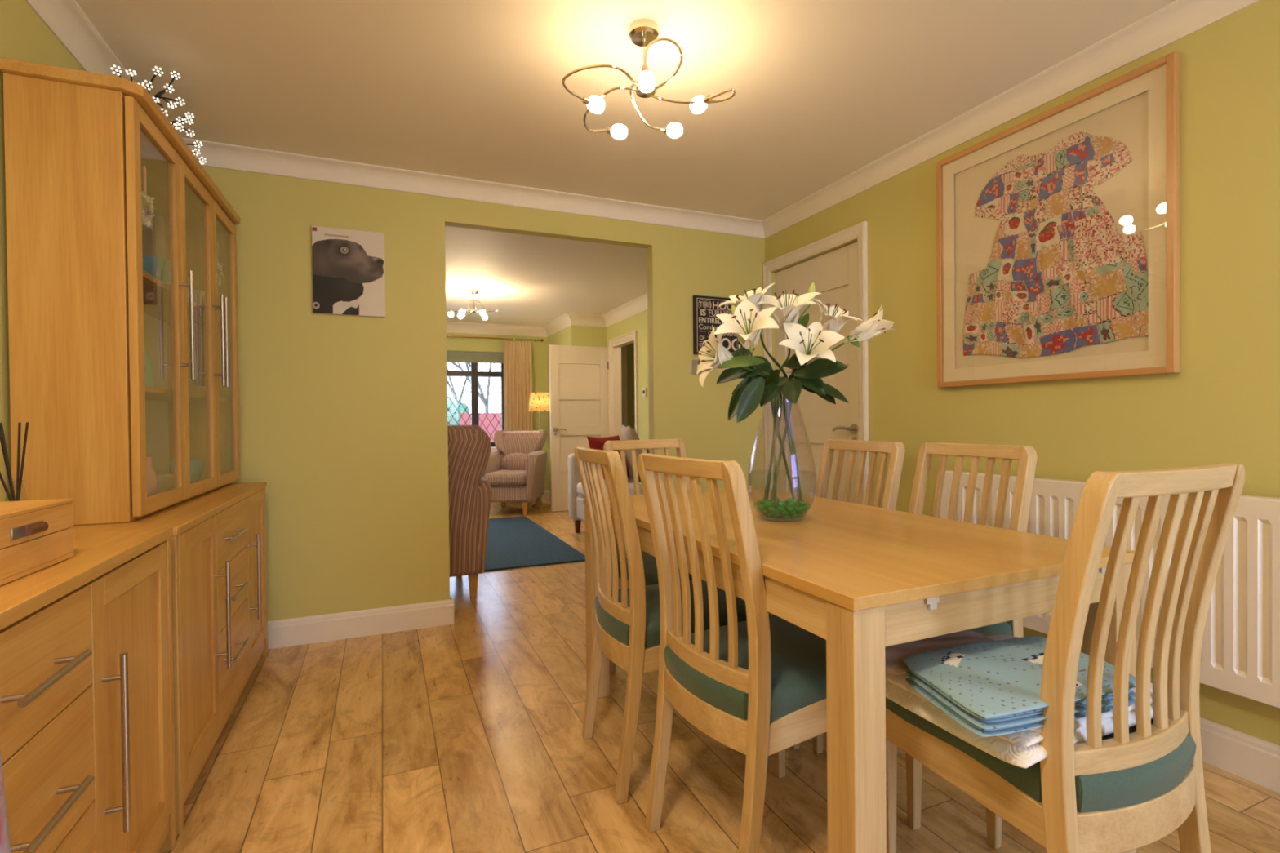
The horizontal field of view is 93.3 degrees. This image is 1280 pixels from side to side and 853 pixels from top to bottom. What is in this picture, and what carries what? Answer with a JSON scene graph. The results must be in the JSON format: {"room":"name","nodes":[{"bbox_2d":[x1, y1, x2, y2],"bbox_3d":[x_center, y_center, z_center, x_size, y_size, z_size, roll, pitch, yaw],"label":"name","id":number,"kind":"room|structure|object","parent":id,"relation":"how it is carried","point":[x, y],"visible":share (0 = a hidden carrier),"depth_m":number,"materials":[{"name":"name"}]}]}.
{"room":"dining room","nodes":[
{"label":"dining room","id":0,"kind":"room"},
{"bbox_2d":[0,0,84,502],"bbox_3d":[-1.167,-0.092,0.357,0.100,2.300,4.974,-1,1,-23],"label":"wall","id":1,"kind":"structure","parent":0,"point":[24,36],"depth_m":1.55,"materials":[{"name":"green paint"}]},
{"bbox_2d":[25,0,134,82],"bbox_3d":[-1.101,-1.200,0.378,0.068,0.087,4.974,-1,1,-23],"label":"trim","id":2,"kind":"structure","parent":1,"relation":"attached to","point":[65,19],"depth_m":1.87,"materials":[{"name":"paint"}]},
{"bbox_2d":[202,165,764,621],"bbox_3d":[-0.611,-0.130,3.339,5.100,2.300,0.075,-1,1,-23],"label":"wall","id":3,"kind":"structure","parent":0,"point":[343,419],"depth_m":3.01,"materials":[{"name":"green paint"}]},
{"bbox_2d":[311,225,385,317],"bbox_3d":[-1.415,-0.750,2.940,0.317,0.414,0.019,-1,1,-23],"label":"canvas","id":4,"kind":"object","parent":3,"relation":"attached to","point":[348,277],"visible":1,"depth_m":2.93},
{"bbox_2d":[267,599,453,649],"bbox_3d":[-1.526,0.971,2.905,1.211,0.125,0.018,-1,1,-23],"label":"baseboard","id":5,"kind":"structure","parent":3,"relation":"attached to","point":[343,625],"depth_m":2.96,"materials":[{"name":"white paint"}]},
{"bbox_2d":[181,137,764,238],"bbox_3d":[-0.638,-1.235,3.242,3.168,0.087,0.068,-1,1,-23],"label":"trim","id":6,"kind":"structure","parent":3,"relation":"attached to","point":[221,155],"depth_m":3.11,"materials":[{"name":"paint"}]},
{"bbox_2d":[691,360,702,374],"bbox_3d":[0.352,-0.364,3.701,0.080,0.088,0.010,-1,1,-23],"label":"light switch","id":7,"kind":"object","parent":3,"relation":"attached to","point":[694,362],"visible":0.56,"depth_m":3.69,"materials":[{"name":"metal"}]},
{"bbox_2d":[693,295,743,355],"bbox_3d":[0.494,-0.622,3.753,0.360,0.360,0.023,-1,1,-23],"label":"word sign","id":8,"kind":"object","parent":3,"relation":"attached to","point":[705,308],"visible":0.63,"depth_m":3.71,"materials":[{"name":"black"}]},
{"bbox_2d":[446,332,549,490],"bbox_3d":[-2.985,-0.151,7.450,3.960,2.300,0.150,-1,1,-23],"label":"wall","id":9,"kind":"structure","parent":0,"point":[539,348],"depth_m":8.04,"materials":[{"name":"paint"}]},
{"bbox_2d":[446,351,503,450],"bbox_3d":[-2.701,-0.316,7.467,2.200,1.275,0.220,-1,1,-23],"label":"window","id":10,"kind":"structure","parent":9,"relation":"in","point":[473,374],"depth_m":7.78,"materials":[{"name":"white paint"}]},
{"bbox_2d":[446,351,503,363],"bbox_3d":[-2.719,-0.879,7.491,2.060,0.140,0.004,-1,1,-23],"label":"roller blind","id":11,"kind":"object","parent":10,"relation":"attached to","point":[451,356],"visible":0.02,"depth_m":7.74,"materials":[{"name":"fabric"}]},
{"bbox_2d":[446,335,543,342],"bbox_3d":[-2.567,-1.120,7.470,2.769,0.040,0.129,-1,1,-23],"label":"curtain rod","id":12,"kind":"object","parent":9,"relation":"attached to","point":[541,340],"visible":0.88,"depth_m":7.71,"materials":[{"name":"gold metal"}]},
{"bbox_2d":[503,340,533,431],"bbox_3d":[-1.578,-0.089,7.850,0.383,2.040,0.059,-1,1,-23],"label":"curtain","id":13,"kind":"object","parent":12,"relation":"hanging from","point":[517,357],"visible":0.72,"depth_m":7.84,"materials":[{"name":"fabric"}]},
{"bbox_2d":[446,321,547,337],"bbox_3d":[-2.949,-1.237,7.329,3.760,0.125,0.090,-1,1,-23],"label":"trim","id":14,"kind":"structure","parent":9,"relation":"attached to","point":[451,326],"depth_m":7.81,"materials":[{"name":"paint"}]},
{"bbox_2d":[490,489,549,502],"bbox_3d":[-2.941,0.940,7.385,3.760,0.120,0.018,-1,1,-23],"label":"baseboard","id":15,"kind":"structure","parent":9,"relation":"attached to","point":[545,496],"depth_m":8.09,"materials":[{"name":"white paint"}]},
{"bbox_2d":[547,324,606,490],"bbox_3d":[-0.810,-0.175,7.704,0.440,2.300,1.090,-1,1,-23],"label":"wall","id":16,"kind":"structure","parent":0,"point":[576,335],"depth_m":7.23,"materials":[{"name":"paint"}]},
{"bbox_2d":[542,313,570,337],"bbox_3d":[-1.047,-1.258,7.547,0.090,0.125,1.180,-1,1,-23],"label":"trim","id":17,"kind":"structure","parent":16,"relation":"attached to","point":[562,322],"depth_m":7.51,"materials":[{"name":"paint"}]},
{"bbox_2d":[565,312,606,327],"bbox_3d":[-0.631,-1.258,7.132,0.530,0.125,0.090,-1,1,-23],"label":"trim","id":18,"kind":"structure","parent":16,"relation":"attached to","point":[576,319],"depth_m":7.15,"materials":[{"name":"paint"}]},
{"bbox_2d":[75,0,1175,326],"bbox_3d":[-0.458,-1.330,3.194,6.100,0.100,9.950,-1,1,-23],"label":"ceiling","id":19,"kind":"structure","parent":0,"point":[825,90],"depth_m":2.25,"materials":[{"name":"paint"}]},
{"bbox_2d":[448,288,497,319],"bbox_3d":[-1.584,-1.161,5.674,0.516,0.269,0.399,0,1,17],"label":"ceiling light","id":20,"kind":"object","parent":19,"relation":"attached to","point":[462,311],"visible":1,"depth_m":5.68,"materials":[{"name":"white glass"}]},
{"bbox_2d":[562,17,735,139],"bbox_3d":[-0.013,-1.137,1.970,0.516,0.269,0.399,-1,1,-23],"label":"ceiling light","id":21,"kind":"object","parent":19,"relation":"attached to","point":[643,33],"visible":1,"depth_m":1.92,"materials":[{"name":"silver metal"}]},
{"bbox_2d":[581,95,590,104],"bbox_3d":[-0.172,-1.038,1.919,0.022,0.024,0.022,-1,1,-33],"label":"socket","id":22,"kind":"object","parent":21,"relation":"attached to","point":[585,100],"depth_m":1.91,"materials":[{"name":"gold metal"}]},
{"bbox_2d":[606,127,612,133],"bbox_3d":[-0.103,-1.041,2.126,0.026,0.027,0.022,0,1,27],"label":"socket","id":23,"kind":"object","parent":21,"relation":"attached to","point":[609,131],"depth_m":2.12,"materials":[{"name":"gold metal"}]},
{"bbox_2d":[641,64,648,71],"bbox_3d":[0.016,-1.064,1.803,0.023,0.023,0.024,-1,1,-23],"label":"socket","id":24,"kind":"object","parent":21,"relation":"attached to","point":[645,68],"depth_m":1.79,"materials":[{"name":"gold metal"}]},
{"bbox_2d":[702,94,711,104],"bbox_3d":[0.215,-1.046,1.929,0.022,0.024,0.022,-1,1,-44],"label":"socket","id":25,"kind":"object","parent":21,"relation":"attached to","point":[708,99],"depth_m":1.92,"materials":[{"name":"gold metal"}]},
{"bbox_2d":[606,310,648,439],"bbox_3d":[0.321,-0.165,5.740,0.100,2.300,3.611,-1,1,-23],"label":"wall","id":26,"kind":"structure","parent":0,"point":[639,322],"depth_m":6.33,"materials":[{"name":"paint"}]},
{"bbox_2d":[549,344,608,511],"bbox_3d":[-0.690,0.015,7.053,0.715,1.915,0.096,-1,1,-23],"label":"door","id":27,"kind":"structure","parent":26,"relation":"in","point":[579,399],"depth_m":7.03,"materials":[{"name":"white paint"}]},
{"bbox_2d":[608,346,609,436],"bbox_3d":[-0.367,0.011,7.212,0.014,1.930,0.065,-1,1,-23],"label":"trim","id":28,"kind":"structure","parent":26,"relation":"attached to","point":[608,346],"depth_m":7.18,"materials":[{"name":"white paint"}]},
{"bbox_2d":[608,330,638,439],"bbox_3d":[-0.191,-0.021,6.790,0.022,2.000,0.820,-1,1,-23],"label":"trim","id":29,"kind":"structure","parent":26,"relation":"attached to","point":[632,335],"depth_m":6.78,"materials":[{"name":"white paint"}]},
{"bbox_2d":[601,293,647,326],"bbox_3d":[0.243,-1.251,5.645,0.090,0.125,3.511,-1,1,-23],"label":"trim","id":30,"kind":"structure","parent":26,"relation":"attached to","point":[639,304],"depth_m":6.58,"materials":[{"name":"paint"}]},
{"bbox_2d":[642,387,646,396],"bbox_3d":[0.048,-0.352,6.215,0.023,0.090,0.070,-1,1,-23],"label":"thermostat","id":31,"kind":"object","parent":26,"relation":"attached to","point":[644,389],"visible":1,"depth_m":6.20,"materials":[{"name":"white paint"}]},
{"bbox_2d":[621,342,635,452],"bbox_3d":[0.273,-0.171,6.312,1.140,2.300,4.701,-1,1,-23],"label":"wall","id":32,"kind":"structure","parent":0,"point":[628,399],"depth_m":8.53,"materials":[{"name":"paint"}]},
{"bbox_2d":[160,498,1279,852],"bbox_3d":[-0.434,1.045,3.219,6.100,0.050,9.950,-1,1,-23],"label":"floor","id":33,"kind":"structure","parent":0,"point":[464,735],"depth_m":1.84,"materials":[{"name":"brown wood"}]},
{"bbox_2d":[0,748,10,852],"bbox_3d":[-0.459,0.569,0.351,0.162,0.958,0.144,-1,1,-23],"label":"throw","id":34,"kind":"object","parent":33,"relation":"on","point":[5,846],"visible":1,"depth_m":0.39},
{"bbox_2d":[0,527,176,852],"bbox_3d":[-1.083,0.654,0.868,0.428,0.795,1.244,-1,1,-23],"label":"sideboard","id":35,"kind":"object","parent":33,"relation":"on","point":[87,741],"visible":0.99,"depth_m":1.10,"materials":[{"name":"brown wood"}]},
{"bbox_2d":[0,422,28,501],"bbox_3d":[-1.366,0.122,1.310,0.084,0.263,0.066,-1,1,-23],"label":"reed diffuser","id":36,"kind":"object","parent":35,"relation":"on","point":[19,476],"visible":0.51,"depth_m":1.31,"materials":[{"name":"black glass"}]},
{"bbox_2d":[0,498,74,586],"bbox_3d":[-1.120,0.198,0.968,0.212,0.112,0.360,-1,1,-21],"label":"wooden crate","id":37,"kind":"object","parent":35,"relation":"on","point":[35,535],"visible":1,"depth_m":1.05,"materials":[{"name":"brown wood"}]},
{"bbox_2d":[0,527,173,630],"bbox_3d":[-1.102,0.269,0.857,0.393,0.025,1.244,-1,1,-23],"label":"countertop","id":38,"kind":"structure","parent":35,"relation":"on","point":[97,553],"depth_m":1.09,"materials":[{"name":"brown wood"}]},
{"bbox_2d":[71,482,268,835],"bbox_3d":[-1.593,0.650,2.063,0.428,0.787,1.288,-1,1,-23],"label":"sideboard","id":39,"kind":"object","parent":33,"relation":"on","point":[219,555],"visible":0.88,"depth_m":1.87,"materials":[{"name":"brown wood"}]},
{"bbox_2d":[0,57,239,525],"bbox_3d":[-1.690,-0.338,2.134,0.302,1.187,1.213,-1,1,-23],"label":"display cabinet","id":40,"kind":"object","parent":39,"relation":"on","point":[83,308],"visible":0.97,"depth_m":1.61,"materials":[{"name":"brown wood"}]},
{"bbox_2d":[141,165,155,228],"bbox_3d":[-1.453,-0.675,1.778,0.017,0.185,0.096,-1,1,-21],"label":"heart wreath","id":41,"kind":"object","parent":40,"relation":"hanging from","point":[147,199],"visible":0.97,"depth_m":1.77,"materials":[{"name":"wicker"}]},
{"bbox_2d":[144,348,153,386],"bbox_3d":[-1.747,-0.208,2.120,0.033,0.169,0.170,-1,1,-23],"label":"plate","id":42,"kind":"object","parent":40,"relation":"on","point":[148,374],"visible":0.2,"depth_m":2.17,"materials":[{"name":"teal ceramic"}]},
{"bbox_2d":[142,255,170,286],"bbox_3d":[-1.686,-0.517,2.089,0.150,0.110,0.150,-1,1,-23],"label":"bowl","id":43,"kind":"object","parent":40,"relation":"on","point":[158,268],"visible":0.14,"depth_m":2.05,"materials":[{"name":"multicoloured ceramic"}]},
{"bbox_2d":[111,64,206,164],"bbox_3d":[-1.682,-1.065,2.143,0.166,0.267,0.581,-1,1,-23],"label":"branch","id":44,"kind":"object","parent":40,"relation":"on","point":[157,95],"visible":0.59,"depth_m":2.04,"materials":[{"name":"white plant"}]},
{"bbox_2d":[127,270,220,325],"bbox_3d":[-1.723,-0.453,2.120,0.222,0.018,1.149,-1,1,-23],"label":"shelf","id":45,"kind":"object","parent":40,"relation":"attached to","point":[156,294],"depth_m":2.22,"materials":[{"name":"brown wood"}]},
{"bbox_2d":[144,385,228,402],"bbox_3d":[-1.720,-0.113,2.124,0.222,0.018,1.149,-1,1,-23],"label":"shelf","id":46,"kind":"object","parent":40,"relation":"attached to","point":[153,394],"depth_m":2.24,"materials":[{"name":"brown wood"}]},
{"bbox_2d":[186,288,204,305],"bbox_3d":[-1.831,-0.507,2.440,0.124,0.085,0.124,-1,1,-23],"label":"bowl","id":47,"kind":"object","parent":40,"relation":"on","point":[198,295],"visible":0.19,"depth_m":2.43,"materials":[{"name":"beige ceramic"}]},
{"bbox_2d":[216,241,223,285],"bbox_3d":[-1.763,-0.680,2.526,0.017,0.185,0.096,-1,1,-21],"label":"heart wreath","id":48,"kind":"object","parent":40,"relation":"hanging from","point":[219,266],"visible":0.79,"depth_m":2.52,"materials":[{"name":"wicker"}]},
{"bbox_3d":[-1.569,0.230,1.807,0.180,0.016,0.180,-1,1,-23],"label":"plate","id":49,"kind":"object","parent":40,"relation":"in","visible":0},
{"bbox_2d":[130,456,158,498],"bbox_3d":[-1.554,0.158,1.889,0.090,0.125,0.116,0,1,8],"label":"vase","id":50,"kind":"object","parent":49,"relation":"on","point":[152,477],"visible":0.42,"depth_m":1.87,"materials":[{"name":"pink ceramic"}]},
{"bbox_2d":[71,482,266,536],"bbox_3d":[-1.612,0.267,2.053,0.393,0.021,1.288,-1,1,-23],"label":"countertop","id":51,"kind":"structure","parent":39,"relation":"on","point":[183,516],"depth_m":1.81,"materials":[{"name":"brown wood"}]},
{"bbox_2d":[154,474,173,493],"bbox_3d":[-1.688,0.204,2.093,0.140,0.065,0.140,-1,1,-23],"label":"bowl","id":52,"kind":"object","parent":51,"relation":"on","point":[165,482],"visible":0.23,"depth_m":2.08,"materials":[{"name":"beige ceramic"}]},
{"bbox_2d":[168,458,205,482],"bbox_3d":[-1.813,0.184,2.420,0.120,0.100,0.120,-1,1,-23],"label":"bowl","id":53,"kind":"object","parent":51,"relation":"on","point":[197,465],"visible":0.35,"depth_m":2.40,"materials":[{"name":"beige ceramic"}]},
{"bbox_2d":[447,425,492,598],"bbox_3d":[-1.290,0.508,3.715,0.767,1.030,0.870,-1,1,-25],"label":"armchair","id":54,"kind":"object","parent":33,"relation":"on","point":[469,493],"visible":0.43,"depth_m":3.48,"materials":[{"name":"fabric"}]},
{"bbox_2d":[483,430,546,515],"bbox_3d":[-1.466,0.518,7.068,0.767,0.941,0.869,-1,1,5],"label":"armchair","id":55,"kind":"object","parent":33,"relation":"on","point":[515,472],"visible":0.93,"depth_m":6.98,"materials":[{"name":"fabric"}]},
{"bbox_2d":[484,469,526,485],"bbox_3d":[-1.477,0.583,6.934,0.470,0.135,0.590,-1,1,5],"label":"seat cushion","id":56,"kind":"object","parent":55,"relation":"on","point":[495,477],"depth_m":6.65,"materials":[{"name":"fabric"}]},
{"bbox_2d":[501,453,526,470],"bbox_3d":[-1.458,0.427,7.167,0.380,0.230,0.110,-1,1,5],"label":"lumbar cushion","id":57,"kind":"object","parent":55,"relation":"on","point":[513,461],"depth_m":7.13,"materials":[{"name":"fabric"}]},
{"bbox_2d":[484,515,585,571],"bbox_3d":[-1.627,1.003,5.211,1.770,0.014,2.250,-1,1,-23],"label":"rug","id":58,"kind":"object","parent":33,"relation":"on","point":[512,542],"visible":0.24,"depth_m":4.96,"materials":[{"name":"blue carpet"}]},
{"bbox_2d":[528,392,551,507],"bbox_3d":[-1.216,0.285,7.398,0.281,1.395,0.281,-1,1,-23],"label":"floor lamp","id":59,"kind":"object","parent":33,"relation":"on","point":[539,402],"visible":0.91,"depth_m":7.29,"materials":[{"name":"beige fabric"}]},
{"bbox_2d":[568,448,648,533],"bbox_3d":[0.035,0.575,5.112,0.860,0.840,1.670,-1,1,-23],"label":"sofa","id":60,"kind":"object","parent":33,"relation":"on","point":[575,492],"visible":0.2,"depth_m":5.59,"materials":[{"name":"fabric"}]},
{"bbox_2d":[586,435,630,479],"bbox_3d":[-0.287,0.283,5.577,0.206,0.395,0.420,0,1,42],"label":"cushion","id":61,"kind":"object","parent":60,"relation":"on","point":[596,443],"visible":0.25,"depth_m":5.49,"materials":[{"name":"red fabric"}]},
{"bbox_2d":[577,479,640,497],"bbox_3d":[-0.197,0.569,5.361,0.590,0.130,0.640,-1,1,-23],"label":"seat cushion","id":62,"kind":"object","parent":60,"relation":"on","point":[580,489],"depth_m":5.43,"materials":[{"name":"fabric"}]},
{"bbox_2d":[621,424,641,476],"bbox_3d":[-0.048,0.232,5.472,0.220,0.494,0.520,-1,1,-8],"label":"cushion","id":63,"kind":"object","parent":60,"relation":"on","point":[628,433],"visible":0.51,"depth_m":5.26,"materials":[{"name":"beige fabric"}]},
{"bbox_2d":[603,438,692,673],"bbox_3d":[0.131,0.540,2.422,0.417,0.965,0.506,-1,1,-29],"label":"dining chair","id":64,"kind":"object","parent":33,"relation":"on","point":[651,572],"visible":0.25,"depth_m":2.56,"materials":[{"name":"brown wood"}]},
{"bbox_2d":[617,553,692,586],"bbox_3d":[0.144,0.576,2.406,0.412,0.093,0.459,-1,1,-29],"label":"seat cushion","id":65,"kind":"object","parent":64,"relation":"on","point":[651,572],"depth_m":2.31,"materials":[{"name":"teal fabric"}]},
{"bbox_2d":[574,446,746,804],"bbox_3d":[0.077,0.546,1.897,0.506,0.965,0.417,-1,1,-20],"label":"dining chair","id":66,"kind":"object","parent":33,"relation":"on","point":[626,626],"visible":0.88,"depth_m":1.73,"materials":[{"name":"brown wood"}]},
{"bbox_2d":[594,579,746,648],"bbox_3d":[0.097,0.582,1.907,0.459,0.093,0.412,-1,1,-20],"label":"seat cushion","id":67,"kind":"object","parent":66,"relation":"on","point":[615,626],"depth_m":1.76,"materials":[{"name":"teal fabric"}]},
{"bbox_2d":[637,453,897,852],"bbox_3d":[0.298,0.549,1.488,0.506,0.965,0.417,-1,1,-29],"label":"dining chair","id":68,"kind":"object","parent":33,"relation":"on","point":[756,686],"visible":0.91,"depth_m":1.34,"materials":[{"name":"brown wood"}]},
{"bbox_2d":[663,614,826,722],"bbox_3d":[0.315,0.584,1.500,0.459,0.093,0.412,-1,1,-29],"label":"seat cushion","id":69,"kind":"object","parent":68,"relation":"on","point":[796,691],"depth_m":1.34,"materials":[{"name":"teal fabric"}]},
{"bbox_2d":[742,439,905,750],"bbox_3d":[0.632,0.538,2.179,0.506,0.965,0.417,-1,1,-22],"label":"dining chair","id":70,"kind":"object","parent":33,"relation":"on","point":[896,449],"visible":0.33,"depth_m":2.23,"materials":[{"name":"brown wood"}]},
{"bbox_2d":[582,487,1136,852],"bbox_3d":[0.443,0.651,1.833,0.810,0.750,1.444,-1,1,-23],"label":"dining table","id":71,"kind":"object","parent":33,"relation":"on","point":[863,580],"visible":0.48,"depth_m":1.17,"materials":[{"name":"brown wood"}]},
{"bbox_2d":[747,400,817,520],"bbox_3d":[0.423,0.098,1.801,0.202,0.356,0.202,-1,1,-23],"label":"vase","id":72,"kind":"object","parent":71,"relation":"on","point":[761,515],"visible":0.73,"depth_m":1.78,"materials":[{"name":"clear glass"}]},
{"bbox_2d":[717,283,791,501],"bbox_3d":[0.332,-0.101,1.790,0.161,0.642,0.199,0,1,41],"label":"stem","id":73,"kind":"object","parent":72,"relation":"in","point":[754,295],"visible":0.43,"depth_m":1.78,"materials":[{"name":"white plant"}]},
{"bbox_2d":[757,504,764,509],"bbox_3d":[0.356,0.236,1.772,0.022,0.014,0.018,0,1,33],"label":"pebble","id":74,"kind":"object","parent":72,"relation":"in","point":[761,506],"visible":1,"depth_m":1.77,"materials":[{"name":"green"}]},
{"bbox_2d":[777,506,784,511],"bbox_3d":[0.404,0.236,1.731,0.021,0.014,0.018,0,1,38],"label":"pebble","id":75,"kind":"object","parent":72,"relation":"in","point":[779,508],"visible":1,"depth_m":1.73,"materials":[{"name":"green"}]},
{"bbox_2d":[748,469,815,518],"bbox_3d":[0.424,0.201,1.802,0.194,0.130,0.194,-1,1,-23],"label":"water","id":76,"kind":"object","parent":72,"relation":"in","point":[781,472],"visible":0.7,"depth_m":1.78,"materials":[{"name":"clear liquid"}]},
{"bbox_2d":[696,304,782,500],"bbox_3d":[0.270,-0.065,1.761,0.311,0.572,0.142,-1,1,-44],"label":"stem","id":77,"kind":"object","parent":76,"relation":"in","point":[713,354],"visible":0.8,"depth_m":1.72,"materials":[{"name":"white plant"}]},
{"bbox_2d":[714,299,779,498],"bbox_3d":[0.305,-0.068,1.697,0.172,0.577,0.280,0,1,13],"label":"lily","id":78,"kind":"object","parent":76,"relation":"in","point":[746,322],"visible":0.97,"depth_m":1.67,"materials":[{"name":"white plant"}]},
{"bbox_2d":[755,282,822,500],"bbox_3d":[0.442,-0.109,1.748,0.224,0.655,0.178,-1,1,-11],"label":"stem","id":79,"kind":"object","parent":72,"relation":"in","point":[788,306],"visible":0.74,"depth_m":1.75,"materials":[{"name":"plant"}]},
{"bbox_2d":[731,321,848,499],"bbox_3d":[0.422,-0.040,1.737,0.277,0.518,0.278,-1,1,-23],"label":"lily","id":80,"kind":"object","parent":72,"relation":"in","point":[811,343],"visible":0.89,"depth_m":1.72,"materials":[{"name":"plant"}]},
{"bbox_2d":[795,506,802,511],"bbox_3d":[0.457,0.236,1.736,0.018,0.014,0.022,-1,1,-38],"label":"pebble","id":81,"kind":"object","parent":72,"relation":"in","point":[799,508],"visible":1,"depth_m":1.73,"materials":[{"name":"green"}]},
{"bbox_2d":[782,298,862,501],"bbox_3d":[0.551,-0.089,1.835,0.263,0.611,0.173,-1,1,-23],"label":"stem","id":82,"kind":"object","parent":72,"relation":"in","point":[833,318],"visible":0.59,"depth_m":1.82,"materials":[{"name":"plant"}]},
{"bbox_2d":[786,304,895,500],"bbox_3d":[0.609,-0.079,1.837,0.376,0.590,0.169,-1,1,-23],"label":"stem","id":83,"kind":"object","parent":72,"relation":"in","point":[876,325],"visible":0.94,"depth_m":1.84,"materials":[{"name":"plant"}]},
{"bbox_2d":[844,333,859,343],"bbox_3d":[0.666,-0.277,1.895,0.047,0.034,0.023,0,1,32],"label":"flower","id":84,"kind":"object","parent":83,"relation":"on","point":[853,338],"depth_m":1.88,"materials":[{"name":"white plant"}]},
{"bbox_2d":[812,442,1037,830],"bbox_3d":[0.839,0.540,1.808,0.506,0.965,0.417,-1,1,-22],"label":"dining chair","id":85,"kind":"object","parent":33,"relation":"on","point":[1027,455],"visible":0.31,"depth_m":1.81,"materials":[{"name":"brown wood"}]},
{"bbox_2d":[970,622,1012,635],"bbox_3d":[0.821,0.576,1.798,0.459,0.093,0.412,-1,1,-22],"label":"seat cushion","id":86,"kind":"object","parent":85,"relation":"on","point":[1004,628],"depth_m":1.66,"materials":[{"name":"teal fabric"}]},
{"bbox_2d":[885,462,1244,852],"bbox_3d":[0.779,0.547,1.185,0.417,0.965,0.506,-1,1,-23],"label":"dining chair","id":87,"kind":"object","parent":33,"relation":"on","point":[1126,788],"visible":0.87,"depth_m":0.99,"materials":[{"name":"brown wood"}]},
{"bbox_2d":[885,634,1153,768],"bbox_3d":[0.741,0.513,1.190,0.431,0.070,0.363,-1,1,-23],"label":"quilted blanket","id":88,"kind":"object","parent":87,"relation":"on","point":[1023,749],"visible":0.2,"depth_m":1.04,"materials":[{"name":"white fabric"}]},
{"bbox_2d":[884,629,994,674],"bbox_3d":[0.608,0.466,1.268,0.320,0.036,0.110,-1,1,-23],"label":"folded muslin","id":89,"kind":"object","parent":88,"relation":"on","point":[895,655],"visible":0.41,"depth_m":1.25,"materials":[{"name":"beige fabric"}]},
{"bbox_2d":[902,635,1135,737],"bbox_3d":[0.690,0.461,1.108,0.404,0.049,0.243,-1,1,-18],"label":"cloth","id":90,"kind":"object","parent":88,"relation":"on","point":[989,688],"visible":0.77,"depth_m":1.05,"materials":[{"name":"fabric"}]},
{"bbox_2d":[885,697,1195,813],"bbox_3d":[0.769,0.583,1.204,0.412,0.093,0.459,-1,1,-23],"label":"seat cushion","id":91,"kind":"object","parent":87,"relation":"on","point":[1157,776],"depth_m":1.00,"materials":[{"name":"teal fabric"}]},
{"bbox_2d":[764,0,1279,746],"bbox_3d":[1.840,-0.136,1.662,0.120,2.300,5.015,-1,1,-23],"label":"wall","id":92,"kind":"structure","parent":0,"point":[1223,404],"depth_m":1.86,"materials":[{"name":"green paint"}]},
{"bbox_2d":[762,221,868,504],"bbox_3d":[0.983,-0.022,3.494,0.022,2.050,0.891,-1,1,-23],"label":"trim","id":93,"kind":"structure","parent":92,"relation":"attached to","point":[859,231],"depth_m":3.13,"materials":[{"name":"white paint"}]},
{"bbox_2d":[774,241,858,502],"bbox_3d":[1.008,0.009,3.508,0.096,1.975,0.764,-1,1,-23],"label":"door","id":94,"kind":"structure","parent":92,"relation":"in","point":[833,274],"depth_m":3.44,"materials":[{"name":"white paint"}]},
{"bbox_2d":[761,0,1259,238],"bbox_3d":[1.750,-1.241,1.594,0.068,0.087,4.974,-1,1,-23],"label":"trim","id":95,"kind":"structure","parent":92,"relation":"attached to","point":[1179,19],"depth_m":2.26,"materials":[{"name":"paint"}]},
{"bbox_2d":[936,51,1180,387],"bbox_3d":[1.490,-0.663,2.265,0.032,0.988,0.869,-1,1,-23],"label":"picture","id":96,"kind":"object","parent":92,"relation":"attached to","point":[1058,230],"visible":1,"depth_m":2.17,"materials":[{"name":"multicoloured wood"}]},
{"bbox_2d":[940,470,1279,708],"bbox_3d":[1.629,0.603,1.904,0.096,0.821,1.617,-1,1,-23],"label":"radiator","id":97,"kind":"object","parent":92,"relation":"attached to","point":[1240,654],"visible":0.3,"depth_m":1.70,"materials":[{"name":"metal"}]},
{"bbox_2d":[946,470,1279,499],"bbox_3d":[1.621,0.200,1.871,0.060,0.012,1.568,-1,1,-23],"label":"grille","id":98,"kind":"object","parent":97,"relation":"attached to","point":[1077,486],"depth_m":2.16,"materials":[{"name":"metal"}]},
{"bbox_2d":[1200,717,1279,793],"bbox_3d":[1.970,0.955,1.218,0.018,0.125,4.082,-1,1,-23],"label":"baseboard","id":99,"kind":"structure","parent":92,"relation":"attached to","point":[1253,759],"depth_m":1.74,"materials":[{"name":"white paint"}]},
{"label":"outside","id":100,"kind":"structure","parent":0,"visible":0},
{"bbox_3d":[-17.274,1.085,40.530,80.000,0.100,71.900,-1,1,-23],"label":"ground","id":101,"kind":"structure","parent":100,"visible":0},
{"bbox_2d":[447,396,469,425],"bbox_3d":[-5.194,0.307,16.530,1.318,2.286,1.400,-1,1,-23],"label":"bush","id":102,"kind":"object","parent":101,"relation":"on","point":[452,409],"visible":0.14,"depth_m":16.02,"materials":[{"name":"green plant"}]},
{"bbox_2d":[446,362,470,403],"bbox_3d":[-7.516,-1.894,23.280,3.764,6.035,2.017,0,1,13],"label":"bare tree","id":103,"kind":"object","parent":101,"relation":"on","point":[456,400],"visible":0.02,"depth_m":23.45,"materials":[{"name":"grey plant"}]},
{"bbox_2d":[452,362,491,413],"bbox_3d":[-5.528,-1.486,19.385,3.782,5.263,1.518,-1,1,-23],"label":"bare tree","id":104,"kind":"object","parent":101,"relation":"on","point":[486,408],"visible":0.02,"depth_m":19.12,"materials":[{"name":"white plant"}]},
{"bbox_2d":[459,413,501,442],"bbox_3d":[-3.828,0.424,14.722,1.060,1.510,0.080,-1,1,-23],"label":"fence","id":105,"kind":"object","parent":101,"relation":"on","point":[464,415],"visible":0.24,"depth_m":14.72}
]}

